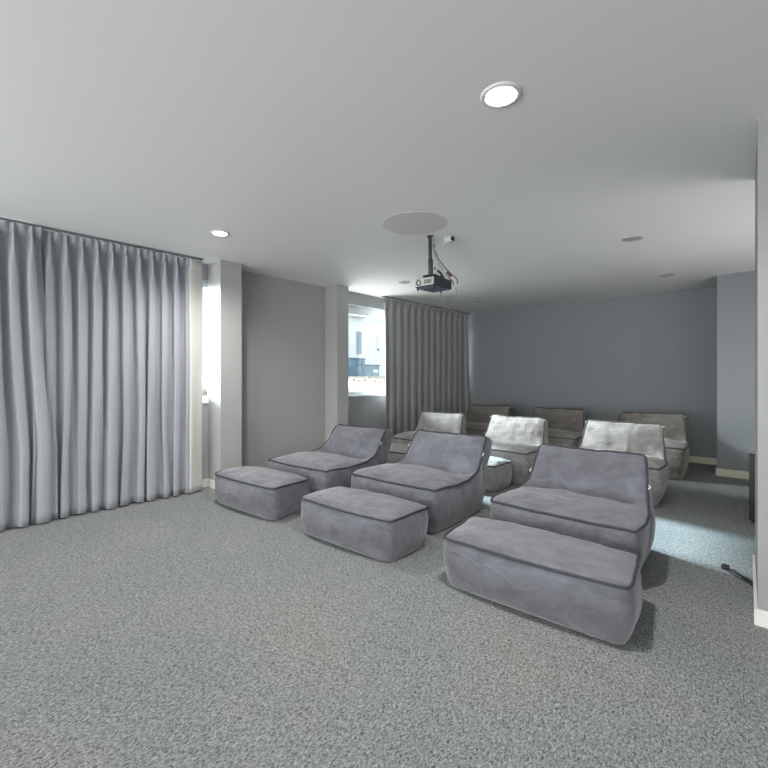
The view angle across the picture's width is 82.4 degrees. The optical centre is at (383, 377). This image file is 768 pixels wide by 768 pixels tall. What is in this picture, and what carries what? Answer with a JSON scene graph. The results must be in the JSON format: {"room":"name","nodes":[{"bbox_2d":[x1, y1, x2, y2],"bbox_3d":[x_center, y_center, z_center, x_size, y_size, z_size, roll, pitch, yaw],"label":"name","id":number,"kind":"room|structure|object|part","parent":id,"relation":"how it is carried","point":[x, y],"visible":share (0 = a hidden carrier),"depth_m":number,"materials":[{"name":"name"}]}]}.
{"room":"home theater","nodes":[
{"label":"home theater","id":0,"kind":"room"},
{"bbox_2d":[202,263,385,479],"bbox_3d":[-3.009,-0.027,4.248,0.200,2.600,14.180,0,0,43],"label":"wall","id":1,"kind":"structure","parent":0,"point":[283,320],"depth_m":5.90,"materials":[{"name":"grey paint"}]},
{"bbox_2d":[202,281,208,403],"bbox_3d":[-3.182,-0.416,4.027,0.185,1.441,3.420,0,0,43],"label":"window","id":2,"kind":"structure","parent":1,"relation":"in","point":[205,284],"depth_m":5.20,"materials":[{"name":"white glass"}]},
{"bbox_2d":[202,479,214,488],"bbox_3d":[-2.897,1.228,4.000,0.300,0.090,13.967,0,0,43],"label":"baseboard","id":3,"kind":"structure","parent":1,"relation":"attached to","point":[210,483],"depth_m":5.08,"materials":[{"name":"white paint"}]},
{"bbox_2d":[208,259,241,480],"bbox_3d":[-1.860,-0.027,5.128,0.300,2.600,0.260,0,0,43],"label":"column","id":4,"kind":"structure","parent":1,"relation":"attached to","point":[224,277],"depth_m":5.03,"materials":[{"name":"grey paint"}]},
{"bbox_2d":[325,284,347,441],"bbox_3d":[-0.691,-0.027,6.420,0.270,2.600,0.215,0,0,43],"label":"column","id":5,"kind":"structure","parent":1,"relation":"attached to","point":[336,296],"depth_m":6.33,"materials":[{"name":"grey paint"}]},
{"bbox_2d":[348,305,384,396],"bbox_3d":[0.379,-0.416,7.898,0.185,1.441,3.300,0,0,43],"label":"window","id":6,"kind":"structure","parent":1,"relation":"in","point":[352,310],"depth_m":7.19,"materials":[{"name":"white"}]},
{"bbox_3d":[0.405,0.292,7.874,0.115,0.023,3.296,0,0,43],"label":"sill","id":7,"kind":"part","parent":6,"relation":"part of","materials":[{"name":"white"}]},
{"bbox_2d":[0,0,767,313],"bbox_3d":[-0.298,-1.402,1.633,7.850,0.150,14.400,0,0,43],"label":"ceiling","id":8,"kind":"structure","parent":0,"point":[291,129],"depth_m":2.42,"materials":[{"name":"white paint"}]},
{"bbox_2d":[0,217,202,260],"bbox_3d":[-3.128,-1.319,3.719,0.050,0.016,3.240,0,0,43],"label":"track","id":9,"kind":"object","parent":8,"relation":"attached to","point":[1,218],"visible":0.96,"depth_m":4.17,"materials":[{"name":"grey metal"}]},
{"bbox_2d":[0,220,57,530],"bbox_3d":[-3.500,-0.019,3.249,0.107,2.566,1.778,0,0,43],"label":"curtain","id":10,"kind":"object","parent":9,"relation":"hanging from","point":[22,300],"visible":1,"depth_m":3.72,"materials":[{"name":"grey fabric"}]},
{"bbox_2d":[31,229,202,523],"bbox_3d":[-2.540,-0.020,4.352,0.106,2.565,1.530,0,0,43],"label":"curtain","id":11,"kind":"object","parent":9,"relation":"hanging from","point":[123,324],"visible":0.95,"depth_m":4.31,"materials":[{"name":"grey fabric"}]},
{"bbox_2d":[210,230,229,236],"bbox_3d":[-1.507,-1.322,4.030,0.170,0.010,0.170,0,0,43],"label":"recessed light","id":12,"kind":"object","parent":8,"relation":"in","point":[221,233],"visible":1,"depth_m":4.03,"materials":[{"name":"white"}]},
{"bbox_2d":[213,232,226,235],"bbox_3d":[-1.507,-1.324,4.030,0.127,0.006,0.127,0,0,43],"label":"diffuser","id":13,"kind":"object","parent":12,"relation":"attached to","point":[214,233],"depth_m":4.03,"materials":[{"name":"white plastic"}]},
{"bbox_2d":[398,281,409,283],"bbox_3d":[0.283,-1.322,6.098,0.170,0.010,0.170,0,0,43],"label":"recessed light","id":14,"kind":"object","parent":8,"relation":"in","point":[400,282],"visible":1,"depth_m":6.10,"materials":[{"name":"grey metal"}]},
{"bbox_2d":[382,211,447,234],"bbox_3d":[0.266,-1.325,3.790,0.570,0.003,0.570,0,0,43],"label":"ceiling panel","id":15,"kind":"object","parent":8,"relation":"attached to","point":[415,222],"visible":1,"depth_m":3.77,"materials":[{"name":"white paint"}]},
{"bbox_2d":[382,296,469,313],"bbox_3d":[0.871,-1.319,8.112,0.050,0.016,2.640,0,0,43],"label":"track","id":16,"kind":"object","parent":8,"relation":"attached to","point":[382,296],"visible":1,"depth_m":7.92,"materials":[{"name":"grey metal"}]},
{"bbox_2d":[384,298,469,434],"bbox_3d":[0.898,-0.020,8.136,0.090,2.564,2.659,0,0,43],"label":"curtain","id":17,"kind":"object","parent":16,"relation":"hanging from","point":[427,356],"visible":0.88,"depth_m":7.96,"materials":[{"name":"grey fabric"}]},
{"bbox_2d":[423,235,441,277],"bbox_3d":[0.456,-1.129,4.127,0.120,0.397,0.150,0,0,43],"label":"mount","id":18,"kind":"object","parent":8,"relation":"attached to","point":[430,260],"visible":0.77,"depth_m":4.10,"materials":[{"name":"grey metal"}]},
{"bbox_2d":[415,239,457,305],"bbox_3d":[0.515,-0.995,4.169,0.294,0.615,0.377,0,0,44],"label":"projector","id":19,"kind":"object","parent":18,"relation":"hanging from","point":[433,284],"visible":1,"depth_m":4.11,"materials":[{"name":"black plastic"}]},
{"bbox_2d":[444,236,453,243],"bbox_3d":[0.616,-1.302,4.148,0.091,0.050,0.050,0,0,43],"label":"junction box","id":20,"kind":"object","parent":8,"relation":"attached to","point":[449,238],"visible":0.97,"depth_m":4.12,"materials":[{"name":"grey plastic"}]},
{"bbox_2d":[480,81,521,108],"bbox_3d":[0.549,-1.322,2.061,0.190,0.010,0.190,0,0,43],"label":"recessed light","id":21,"kind":"object","parent":8,"relation":"in","point":[500,94],"visible":1,"depth_m":2.05,"materials":[{"name":"white"}]},
{"bbox_2d":[486,86,515,104],"bbox_3d":[0.549,-1.324,2.061,0.142,0.006,0.142,0,0,43],"label":"diffuser","id":22,"kind":"object","parent":21,"relation":"attached to","point":[496,95],"depth_m":2.06,"materials":[{"name":"white plastic"}]},
{"bbox_2d":[621,235,642,241],"bbox_3d":[2.368,-1.322,4.190,0.184,0.010,0.184,0,0,43],"label":"recessed light","id":23,"kind":"object","parent":8,"relation":"in","point":[636,237],"visible":1,"depth_m":4.17,"materials":[{"name":"grey metal"}]},
{"bbox_2d":[624,237,639,240],"bbox_3d":[2.368,-1.324,4.190,0.137,0.006,0.137,0,0,43],"label":"diffuser","id":24,"kind":"object","parent":23,"relation":"attached to","point":[626,238],"depth_m":4.18,"materials":[{"name":"grey plastic"}]},
{"bbox_2d":[659,273,674,276],"bbox_3d":[3.666,-1.322,5.681,0.170,0.010,0.170,0,0,43],"label":"recessed light","id":25,"kind":"object","parent":8,"relation":"in","point":[669,274],"visible":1,"depth_m":5.68,"materials":[{"name":"grey metal"}]},
{"bbox_2d":[0,462,767,767],"bbox_3d":[-0.298,1.333,1.633,7.850,0.120,14.400,0,0,43],"label":"floor","id":26,"kind":"structure","parent":0,"point":[184,630],"depth_m":1.99,"materials":[{"name":"carpet"}]},
{"bbox_2d":[214,466,308,519],"bbox_3d":[-1.220,1.091,4.338,1.062,0.363,0.573,0,0,39],"label":"ottoman","id":27,"kind":"object","parent":26,"relation":"on","point":[267,493],"visible":1,"depth_m":4.05,"materials":[{"name":"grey fabric"}]},
{"bbox_2d":[216,466,306,487],"bbox_3d":[-1.219,0.948,4.336,1.024,0.078,0.507,0,0,39],"label":"cushion","id":28,"kind":"object","parent":27,"relation":"on","point":[244,476],"depth_m":4.15,"materials":[{"name":"grey fabric"}]},
{"bbox_2d":[268,424,392,492],"bbox_3d":[-0.588,0.915,4.903,1.067,0.714,1.112,0,0,40],"label":"lounger","id":29,"kind":"object","parent":26,"relation":"on","point":[349,448],"visible":0.7,"depth_m":4.73,"materials":[{"name":"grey fabric"}]},
{"bbox_3d":[-0.723,0.871,4.756,1.024,0.099,0.614,0,0,40],"label":"seat","id":30,"kind":"part","parent":29,"relation":"part of","materials":[{"name":"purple fabric"}]},
{"bbox_3d":[-0.369,0.800,5.109,0.951,0.462,0.431,0,0,40],"label":"backrest","id":31,"kind":"part","parent":29,"relation":"part of","materials":[{"name":"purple fabric"}]},
{"bbox_2d":[300,485,428,561],"bbox_3d":[-0.176,1.090,3.450,1.035,0.365,0.563,0,0,40],"label":"ottoman","id":32,"kind":"object","parent":26,"relation":"on","point":[383,527],"visible":1,"depth_m":3.19,"materials":[{"name":"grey fabric"}]},
{"bbox_2d":[303,486,425,520],"bbox_3d":[-0.176,0.947,3.448,0.976,0.078,0.507,0,0,40],"label":"cushion","id":33,"kind":"object","parent":32,"relation":"on","point":[364,505],"depth_m":3.27,"materials":[{"name":"grey fabric"}]},
{"bbox_2d":[387,443,408,463],"bbox_3d":[0.230,1.090,5.981,1.011,0.364,0.522,0,0,43],"label":"ottoman","id":34,"kind":"object","parent":26,"relation":"on","point":[397,451],"visible":0.17,"depth_m":5.78,"materials":[{"name":"grey fabric"}]},
{"bbox_2d":[389,443,408,452],"bbox_3d":[0.231,0.948,5.982,0.958,0.079,0.469,0,0,43],"label":"cushion","id":35,"kind":"object","parent":34,"relation":"on","point":[394,447],"depth_m":5.83,"materials":[{"name":"grey fabric"}]},
{"bbox_2d":[351,429,491,533],"bbox_3d":[0.349,0.899,4.083,1.045,0.746,0.982,0,0,41],"label":"lounger","id":36,"kind":"object","parent":26,"relation":"on","point":[445,472],"visible":0.77,"depth_m":3.90,"materials":[{"name":"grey fabric"}]},
{"bbox_3d":[0.233,0.851,3.951,1.020,0.104,0.559,0,0,41],"label":"seat","id":37,"kind":"part","parent":36,"relation":"part of","materials":[{"name":"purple fabric"}]},
{"bbox_3d":[0.558,0.779,4.268,0.947,0.483,0.392,0,0,41],"label":"backrest","id":38,"kind":"part","parent":36,"relation":"part of","materials":[{"name":"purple fabric"}]},
{"bbox_2d":[391,411,466,444],"bbox_3d":[0.694,0.897,6.505,1.001,0.750,0.827,0,0,44],"label":"lounger","id":39,"kind":"object","parent":26,"relation":"on","point":[428,420],"visible":0.34,"depth_m":6.52,"materials":[{"name":"grey fabric"}]},
{"bbox_3d":[0.591,0.850,6.396,0.979,0.107,0.475,0,0,44],"label":"seat","id":40,"kind":"part","parent":39,"relation":"part of","materials":[{"name":"grey fabric"}]},
{"bbox_3d":[0.857,0.777,6.674,0.932,0.486,0.335,0,0,44],"label":"backrest","id":41,"kind":"part","parent":39,"relation":"part of","materials":[{"name":"grey fabric"}]},
{"bbox_2d":[466,404,511,434],"bbox_3d":[1.700,0.876,7.639,0.995,0.791,0.834,0,0,43],"label":"lounger","id":42,"kind":"object","parent":26,"relation":"on","point":[478,416],"visible":0.29,"depth_m":7.69,"materials":[{"name":"beige fabric"}]},
{"bbox_3d":[1.600,0.830,7.531,0.973,0.107,0.478,0,0,43],"label":"seat","id":43,"kind":"part","parent":42,"relation":"part of","materials":[{"name":"beige fabric"}]},
{"bbox_3d":[1.860,0.749,7.816,0.929,0.515,0.335,0,0,43],"label":"backrest","id":44,"kind":"part","parent":42,"relation":"part of","materials":[{"name":"beige fabric"}]},
{"bbox_2d":[485,456,511,491],"bbox_3d":[1.005,1.090,5.270,1.006,0.364,0.524,0,0,43],"label":"ottoman","id":45,"kind":"object","parent":26,"relation":"on","point":[499,470],"visible":0.26,"depth_m":4.87,"materials":[{"name":"grey fabric"}]},
{"bbox_2d":[488,456,509,465],"bbox_3d":[1.004,0.948,5.271,0.957,0.081,0.467,0,0,43],"label":"cushion","id":46,"kind":"object","parent":45,"relation":"on","point":[493,461],"depth_m":4.97,"materials":[{"name":"grey fabric"}]},
{"bbox_2d":[484,414,548,484],"bbox_3d":[1.584,0.889,5.683,0.832,0.766,1.001,0,0,-44],"label":"lounger","id":47,"kind":"object","parent":26,"relation":"on","point":[517,439],"visible":0.45,"depth_m":5.55,"materials":[{"name":"grey fabric"}]},
{"bbox_3d":[1.477,0.847,5.580,0.472,0.099,0.978,0,0,-44],"label":"seat","id":48,"kind":"part","parent":47,"relation":"part of","materials":[{"name":"grey fabric"}]},
{"bbox_3d":[1.759,0.766,5.845,0.338,0.498,0.927,0,0,-44],"label":"backrest","id":49,"kind":"part","parent":47,"relation":"part of","materials":[{"name":"grey fabric"}]},
{"bbox_2d":[443,516,641,644],"bbox_3d":[0.880,1.091,2.550,1.102,0.362,0.576,0,0,40],"label":"ottoman","id":50,"kind":"object","parent":26,"relation":"on","point":[594,589],"visible":1,"depth_m":2.30,"materials":[{"name":"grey fabric"}]},
{"bbox_2d":[446,517,636,585],"bbox_3d":[0.879,0.948,2.554,1.069,0.076,0.513,0,0,40],"label":"cushion","id":51,"kind":"object","parent":50,"relation":"on","point":[586,562],"depth_m":2.39,"materials":[{"name":"grey fabric"}]},
{"bbox_2d":[532,407,585,446],"bbox_3d":[2.608,0.878,6.809,1.006,0.788,0.829,0,0,43],"label":"lounger","id":52,"kind":"object","parent":26,"relation":"on","point":[565,426],"visible":0.27,"depth_m":6.75,"materials":[{"name":"beige fabric"}]},
{"bbox_3d":[2.765,0.751,6.982,0.929,0.512,0.332,0,0,43],"label":"backrest","id":53,"kind":"part","parent":52,"relation":"part of","materials":[{"name":"beige fabric"}]},
{"bbox_3d":[2.507,0.832,6.699,0.983,0.103,0.472,0,0,43],"label":"seat","id":54,"kind":"part","parent":52,"relation":"part of","materials":[{"name":"beige fabric"}]},
{"bbox_2d":[490,443,655,569],"bbox_3d":[1.395,0.908,3.180,1.006,0.728,0.895,0,0,43],"label":"lounger","id":55,"kind":"object","parent":26,"relation":"on","point":[604,497],"visible":0.75,"depth_m":3.07,"materials":[{"name":"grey fabric"}]},
{"bbox_3d":[1.284,0.861,3.060,0.983,0.100,0.518,0,0,43],"label":"seat","id":56,"kind":"part","parent":55,"relation":"part of","materials":[{"name":"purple fabric"}]},
{"bbox_3d":[1.563,0.790,3.368,0.931,0.470,0.356,0,0,43],"label":"backrest","id":57,"kind":"part","parent":55,"relation":"part of","materials":[{"name":"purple fabric"}]},
{"bbox_2d":[577,419,668,506],"bbox_3d":[2.542,0.884,4.802,1.006,0.776,0.831,0,0,43],"label":"lounger","id":58,"kind":"object","parent":26,"relation":"on","point":[647,439],"visible":0.48,"depth_m":4.80,"materials":[{"name":"grey fabric"}]},
{"bbox_3d":[2.701,0.759,4.976,0.934,0.503,0.333,0,0,43],"label":"backrest","id":59,"kind":"part","parent":58,"relation":"part of","materials":[{"name":"grey fabric"}]},
{"bbox_3d":[2.442,0.837,4.694,0.984,0.102,0.473,0,0,43],"label":"seat","id":60,"kind":"part","parent":58,"relation":"part of","materials":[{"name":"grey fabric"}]},
{"bbox_2d":[618,411,689,479],"bbox_3d":[3.557,0.875,5.936,1.000,0.793,0.830,0,0,43],"label":"lounger","id":61,"kind":"object","parent":26,"relation":"on","point":[677,445],"visible":0.4,"depth_m":5.82,"materials":[{"name":"beige fabric"}]},
{"bbox_3d":[3.716,0.748,6.107,0.929,0.517,0.331,0,0,43],"label":"backrest","id":62,"kind":"part","parent":61,"relation":"part of","materials":[{"name":"beige fabric"}]},
{"bbox_3d":[3.455,0.828,5.826,0.977,0.108,0.474,0,0,43],"label":"seat","id":63,"kind":"part","parent":61,"relation":"part of","materials":[{"name":"beige fabric"}]},
{"bbox_2d":[721,563,752,585],"bbox_3d":[2.257,1.260,2.765,0.059,0.023,0.376,0,0,6],"label":"stand leg","id":64,"kind":"object","parent":26,"relation":"on","point":[723,566],"visible":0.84,"depth_m":2.83,"materials":[{"name":"black plastic"}]},
{"bbox_2d":[749,440,754,522],"bbox_3d":[4.058,0.958,4.039,1.005,0.630,1.530,0,0,43],"label":"base cabinet","id":65,"kind":"object","parent":26,"relation":"on","point":[752,449],"visible":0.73,"depth_m":3.81,"materials":[{"name":"black laminate"}]},
{"bbox_3d":[3.374,0.953,3.663,0.492,0.560,0.017,0,0,43],"label":"door","id":66,"kind":"part","parent":65,"relation":"part of","materials":[{"name":"black laminate"}]},
{"bbox_2d":[467,286,716,457],"bbox_3d":[4.443,-0.027,6.891,7.590,2.600,0.200,0,0,43],"label":"wall","id":67,"kind":"structure","parent":0,"point":[655,352],"depth_m":7.37,"materials":[{"name":"grey paint"}]},
{"bbox_2d":[689,456,748,478],"bbox_3d":[4.081,1.226,6.498,7.190,0.095,0.868,0,0,43],"label":"baseboard","id":68,"kind":"structure","parent":67,"relation":"attached to","point":[719,472],"depth_m":5.67,"materials":[{"name":"beige paint"}]},
{"bbox_2d":[717,271,754,471],"bbox_3d":[5.674,-0.027,5.042,2.874,2.600,0.855,0,0,43],"label":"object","id":69,"kind":"structure","parent":67,"relation":"attached to","point":[735,291],"depth_m":5.57,"materials":[{"name":"grey paint"}]},
{"bbox_2d":[755,117,767,610],"bbox_3d":[3.058,-0.027,1.818,2.360,2.600,0.884,0,0,43],"label":"wall","id":70,"kind":"structure","parent":0,"point":[761,171],"depth_m":2.25,"materials":[{"name":"grey paint"}]},
{"bbox_2d":[753,555,757,625],"bbox_3d":[2.197,1.232,2.600,0.014,0.082,0.900,0,0,40],"label":"baseboard","id":71,"kind":"structure","parent":70,"relation":"attached to","point":[754,565],"depth_m":2.43,"materials":[{"name":"white paint"}]},
{"bbox_2d":[758,609,767,628],"bbox_3d":[2.771,1.232,1.472,2.313,0.082,0.014,0,0,43],"label":"baseboard","id":72,"kind":"structure","parent":70,"relation":"attached to","point":[762,615],"depth_m":2.24,"materials":[{"name":"white paint"}]},
{"label":"outside","id":73,"kind":"structure","parent":0,"visible":0},
{"bbox_2d":[202,376,384,395],"bbox_3d":[-4.111,0.388,28.916,34.800,0.870,53.000,0,0,43],"label":"ground","id":74,"kind":"structure","parent":73,"point":[366,385],"depth_m":9.43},
{"bbox_2d":[348,358,365,375],"bbox_3d":[-1.571,-0.397,16.499,0.310,0.700,2.200,0,0,43],"label":"wall","id":75,"kind":"structure","parent":74,"relation":"on","point":[352,368],"depth_m":16.76,"materials":[{"name":"blue"}]},
{"bbox_2d":[348,314,384,375],"bbox_3d":[2.248,-1.652,22.387,0.700,3.250,20.000,0,0,43],"label":"building","id":76,"kind":"structure","parent":74,"relation":"on","point":[366,335],"depth_m":19.02,"materials":[{"name":"grey"}]},
{"bbox_3d":[-1.054,-1.467,18.604,0.011,0.920,0.260,0,0,43],"label":"pane","id":77,"kind":"part","parent":76,"relation":"part of","materials":[{"name":"blue glass"}]},
{"bbox_2d":[356,364,379,375],"bbox_3d":[-0.571,-0.260,16.109,0.310,0.425,0.940,0,0,43],"label":"wall","id":78,"kind":"structure","parent":74,"relation":"on","point":[362,369],"depth_m":15.90,"materials":[{"name":"blue"}]}
]}

